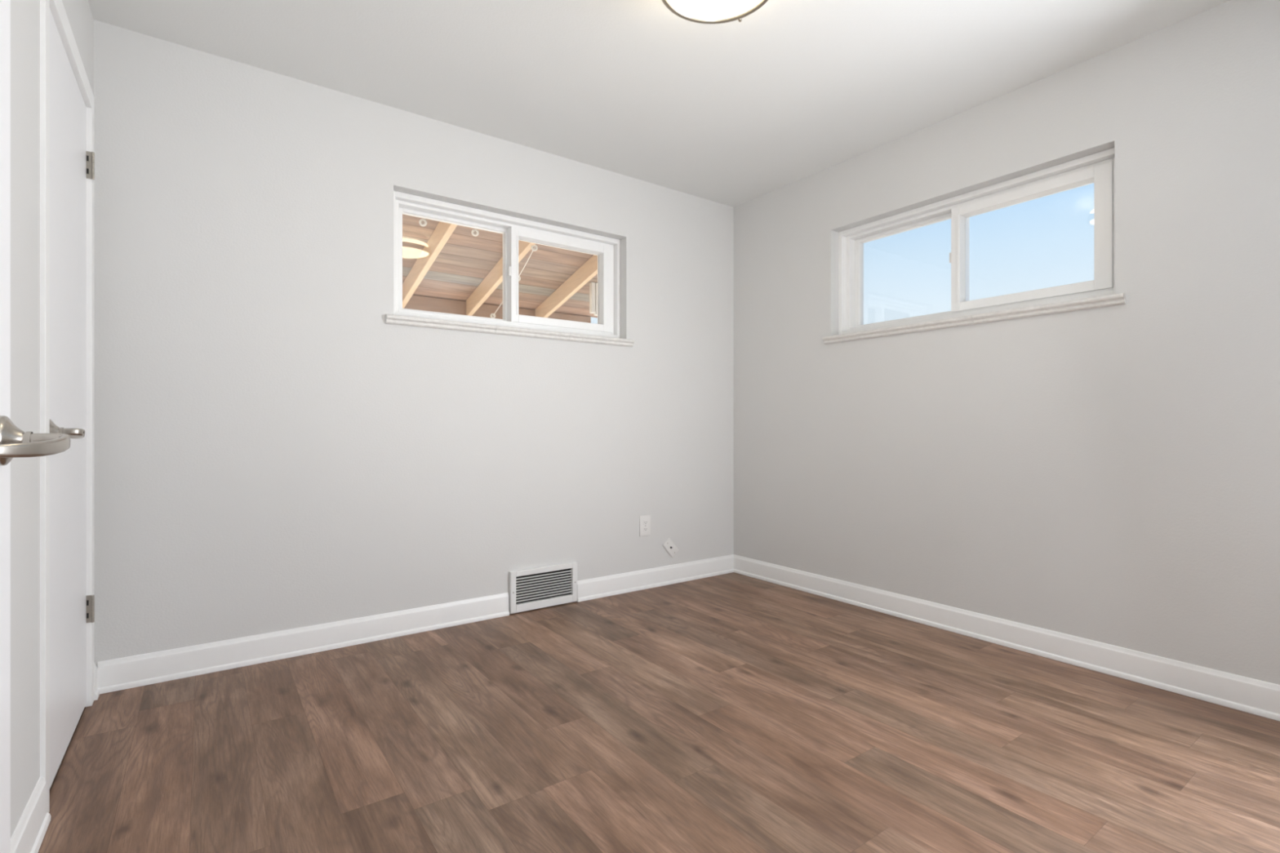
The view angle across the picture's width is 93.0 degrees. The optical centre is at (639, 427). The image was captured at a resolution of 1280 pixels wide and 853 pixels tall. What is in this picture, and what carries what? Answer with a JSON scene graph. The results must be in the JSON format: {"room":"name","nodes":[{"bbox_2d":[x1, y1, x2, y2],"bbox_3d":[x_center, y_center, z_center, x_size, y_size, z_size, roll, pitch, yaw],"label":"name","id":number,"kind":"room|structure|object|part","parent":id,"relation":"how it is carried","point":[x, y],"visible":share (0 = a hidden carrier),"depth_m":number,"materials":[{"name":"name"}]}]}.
{"room":"empty bedroom","nodes":[
{"label":"empty bedroom","id":0,"kind":"room"},
{"bbox_2d":[10,0,93,838],"bbox_3d":[-1.049,-0.257,0.802,0.120,2.440,3.350,0,0,-36],"label":"wall","id":1,"kind":"structure","parent":0,"point":[24,14],"depth_m":1.35,"materials":[{"name":"grey paint"}]},
{"bbox_2d":[10,776,50,852],"bbox_3d":[-1.000,0.906,0.853,0.020,0.113,1.555,0,0,-36],"label":"baseboard","id":2,"kind":"structure","parent":1,"relation":"attached to","point":[28,834],"depth_m":1.38,"materials":[{"name":"white paint"}]},
{"bbox_2d":[0,0,71,852],"bbox_3d":[-0.645,-0.066,0.553,0.106,2.033,0.753,0,0,-36],"label":"door","id":3,"kind":"structure","parent":1,"relation":"in","point":[14,442],"depth_m":0.82,"materials":[{"name":"white paint"}]},
{"bbox_3d":[-0.776,0.022,0.779,0.056,0.029,0.131,0,0,-36],"label":"lever arm","id":4,"kind":"part","parent":3,"relation":"part of","materials":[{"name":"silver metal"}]},
{"bbox_2d":[40,0,94,813],"bbox_3d":[-1.736,-0.102,1.784,0.110,2.130,0.815,0,0,-36],"label":"door frame","id":5,"kind":"structure","parent":1,"relation":"attached to","point":[57,9],"depth_m":1.50,"materials":[{"name":"white paint"}]},
{"bbox_2d":[49,8,94,787],"bbox_3d":[-1.687,-0.077,1.815,0.106,2.056,0.714,0,0,-36],"label":"door","id":6,"kind":"structure","parent":1,"relation":"in","point":[71,164],"depth_m":1.79,"materials":[{"name":"white paint"}]},
{"bbox_3d":[-1.528,0.016,1.638,0.056,0.029,0.131,0,0,-36],"label":"lever arm","id":7,"kind":"part","parent":6,"relation":"part of","materials":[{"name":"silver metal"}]},
{"bbox_2d":[93,662,99,700],"bbox_3d":[-1.948,0.906,2.173,0.020,0.113,0.075,0,0,-36],"label":"baseboard","id":8,"kind":"structure","parent":1,"relation":"attached to","point":[96,691],"depth_m":2.16,"materials":[{"name":"white paint"}]},
{"bbox_2d":[93,19,733,666],"bbox_3d":[-0.829,-0.257,3.159,3.428,2.440,0.220,0,0,-36],"label":"wall","id":9,"kind":"structure","parent":0,"point":[273,453],"depth_m":2.69,"materials":[{"name":"grey paint"}]},
{"bbox_2d":[97,592,509,693],"bbox_3d":[-1.319,0.906,2.659,1.585,0.113,0.020,0,0,-36],"label":"baseboard","id":10,"kind":"structure","parent":9,"relation":"attached to","point":[148,668],"depth_m":2.54,"materials":[{"name":"white paint"}]},
{"bbox_2d":[385,191,634,346],"bbox_3d":[-0.657,-0.797,3.250,1.374,0.642,0.232,0,0,-36],"label":"window","id":11,"kind":"structure","parent":9,"relation":"in","point":[606,331],"depth_m":3.26,"materials":[{"name":"white vinyl"},{"name":"glass"},{"name":"painted wood"}]},
{"bbox_3d":[-0.950,-0.822,3.152,0.614,0.509,0.041,0,0,-36],"label":"fixed frame","id":12,"kind":"part","parent":11,"relation":"part of","materials":[{"name":"clear glass"}]},
{"bbox_3d":[-0.621,-0.497,3.200,1.374,0.042,0.106,0,0,-36],"label":"sill","id":13,"kind":"part","parent":11,"relation":"part of","materials":[{"name":"paint"}]},
{"bbox_3d":[-0.658,-0.820,3.262,0.008,0.426,0.005,0,0,-36],"label":"pull rail","id":14,"kind":"part","parent":11,"relation":"part of","materials":[{"name":"white plastic"}]},
{"bbox_3d":[-0.446,-0.822,3.460,0.643,0.511,0.070,0,0,-36],"label":"sliding sash","id":15,"kind":"part","parent":11,"relation":"part of","materials":[{"name":"white plastic"}]},
{"bbox_2d":[509,561,577,613],"bbox_3d":[-0.509,0.849,3.237,0.391,0.213,0.023,0,0,-36],"label":"air vent","id":16,"kind":"object","parent":9,"relation":"in","point":[531,588],"visible":1,"depth_m":3.23,"materials":[{"name":"white metal"}]},
{"bbox_2d":[639,515,650,536],"bbox_3d":[0.031,0.587,3.636,0.080,0.122,0.008,0,0,-36],"label":"wall outlet","id":17,"kind":"object","parent":9,"relation":"attached to","point":[644,521],"visible":1,"depth_m":3.63,"materials":[{"name":"white plastic"}]},
{"bbox_2d":[643,520,648,524],"bbox_3d":[0.033,0.568,3.633,0.033,0.027,0.002,0,0,-36],"label":"receptacle","id":18,"kind":"object","parent":17,"relation":"attached to","point":[645,522],"depth_m":3.63,"materials":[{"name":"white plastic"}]},
{"bbox_2d":[643,526,648,531],"bbox_3d":[0.033,0.607,3.633,0.033,0.027,0.002,0,0,-36],"label":"receptacle","id":19,"kind":"object","parent":17,"relation":"attached to","point":[645,528],"depth_m":3.63,"materials":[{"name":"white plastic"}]},
{"bbox_2d":[576,554,733,602],"bbox_3d":[0.143,0.906,3.710,1.206,0.113,0.020,0,0,-36],"label":"baseboard","id":20,"kind":"structure","parent":9,"relation":"attached to","point":[627,582],"depth_m":3.65,"materials":[{"name":"white paint"}]},
{"bbox_2d":[662,537,678,557],"bbox_3d":[0.193,0.743,3.748,0.124,0.129,0.015,0,0,-36],"label":"cable plate","id":21,"kind":"object","parent":9,"relation":"attached to","point":[668,545],"visible":1,"depth_m":3.75,"materials":[{"name":"white plastic"}]},
{"bbox_2d":[37,572,1279,852],"bbox_3d":[0.302,1.023,1.773,3.608,0.120,3.750,0,0,-36],"label":"floor","id":22,"kind":"structure","parent":0,"point":[729,713],"depth_m":1.80,"materials":[{"name":"brown wood"}]},
{"bbox_2d":[88,0,1231,207],"bbox_3d":[-0.168,-1.552,1.417,4.828,0.150,3.820,0,0,-36],"label":"ceiling","id":23,"kind":"structure","parent":0,"point":[734,113],"depth_m":2.46,"materials":[{"name":"paint"}]},
{"bbox_2d":[662,0,768,24],"bbox_3d":[0.240,-1.399,1.844,0.372,0.153,0.382,0,0,-36],"label":"ceiling light","id":24,"kind":"object","parent":23,"relation":"attached to","point":[701,11],"visible":1,"depth_m":1.95,"materials":[{"name":"white glass"}]},
{"bbox_3d":[0.237,-1.370,1.849,0.333,0.094,0.333,0,0,-36],"label":"lamp shade","id":25,"kind":"part","parent":24,"relation":"part of","materials":[{"name":"white glass"}]},
{"bbox_2d":[733,0,1279,684],"bbox_3d":[1.630,-0.257,2.863,0.220,2.440,3.570,0,0,-36],"label":"wall","id":26,"kind":"structure","parent":0,"point":[1110,475],"depth_m":2.49,"materials":[{"name":"grey paint"}]},
{"bbox_2d":[822,147,1125,344],"bbox_3d":[1.534,-0.797,2.952,0.232,0.642,1.390,0,0,-36],"label":"window","id":27,"kind":"structure","parent":26,"relation":"in","point":[1098,168],"depth_m":2.82,"materials":[{"name":"white vinyl"},{"name":"glass"},{"name":"painted wood"}]},
{"bbox_3d":[1.434,-0.822,3.248,0.041,0.509,0.622,0,0,-36],"label":"fixed frame","id":28,"kind":"part","parent":27,"relation":"part of","materials":[{"name":"clear glass"}]},
{"bbox_3d":[1.545,-0.820,2.952,0.005,0.426,0.008,0,0,-36],"label":"pull rail","id":29,"kind":"part","parent":27,"relation":"part of","materials":[{"name":"white plastic"}]},
{"bbox_3d":[1.483,-0.497,2.915,0.106,0.042,1.390,0,0,-36],"label":"sill","id":30,"kind":"part","parent":27,"relation":"part of","materials":[{"name":"paint"}]},
{"bbox_3d":[1.746,-0.822,2.737,0.070,0.511,0.651,0,0,-36],"label":"sliding sash","id":31,"kind":"part","parent":27,"relation":"part of","materials":[{"name":"clear glass"}]},
{"bbox_2d":[733,554,1279,720],"bbox_3d":[1.597,0.906,2.704,0.020,0.113,3.350,0,0,-36],"label":"baseboard","id":32,"kind":"structure","parent":26,"relation":"attached to","point":[1255,696],"depth_m":2.54,"materials":[{"name":"white paint"}]},
{"bbox_3d":[4.056,1.213,25.004,90.000,0.200,90.000,0,0,-36],"label":"ground","id":33,"kind":"structure","parent":0,"visible":0},
{"bbox_2d":[402,213,597,323],"bbox_3d":[-1.671,-0.265,3.977,4.760,2.756,2.032,0,0,-36],"label":"roof","id":34,"kind":"structure","parent":33,"relation":"on","point":[446,268],"depth_m":4.88,"materials":[{"name":"brown wood"}]},
{"bbox_2d":[418,218,537,318],"bbox_3d":[-1.024,-1.122,4.501,0.614,0.345,1.574,0,0,2],"label":"string lights","id":35,"kind":"object","parent":34,"relation":"hanging from","point":[492,315],"visible":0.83,"depth_m":4.29,"materials":[{"name":"white plastic"}]},
{"bbox_3d":[-1.011,-1.122,4.791,0.012,0.305,1.126,0,0,-28],"label":"cord","id":36,"kind":"part","parent":35,"relation":"part of","materials":[{"name":"white plastic"}]}
]}

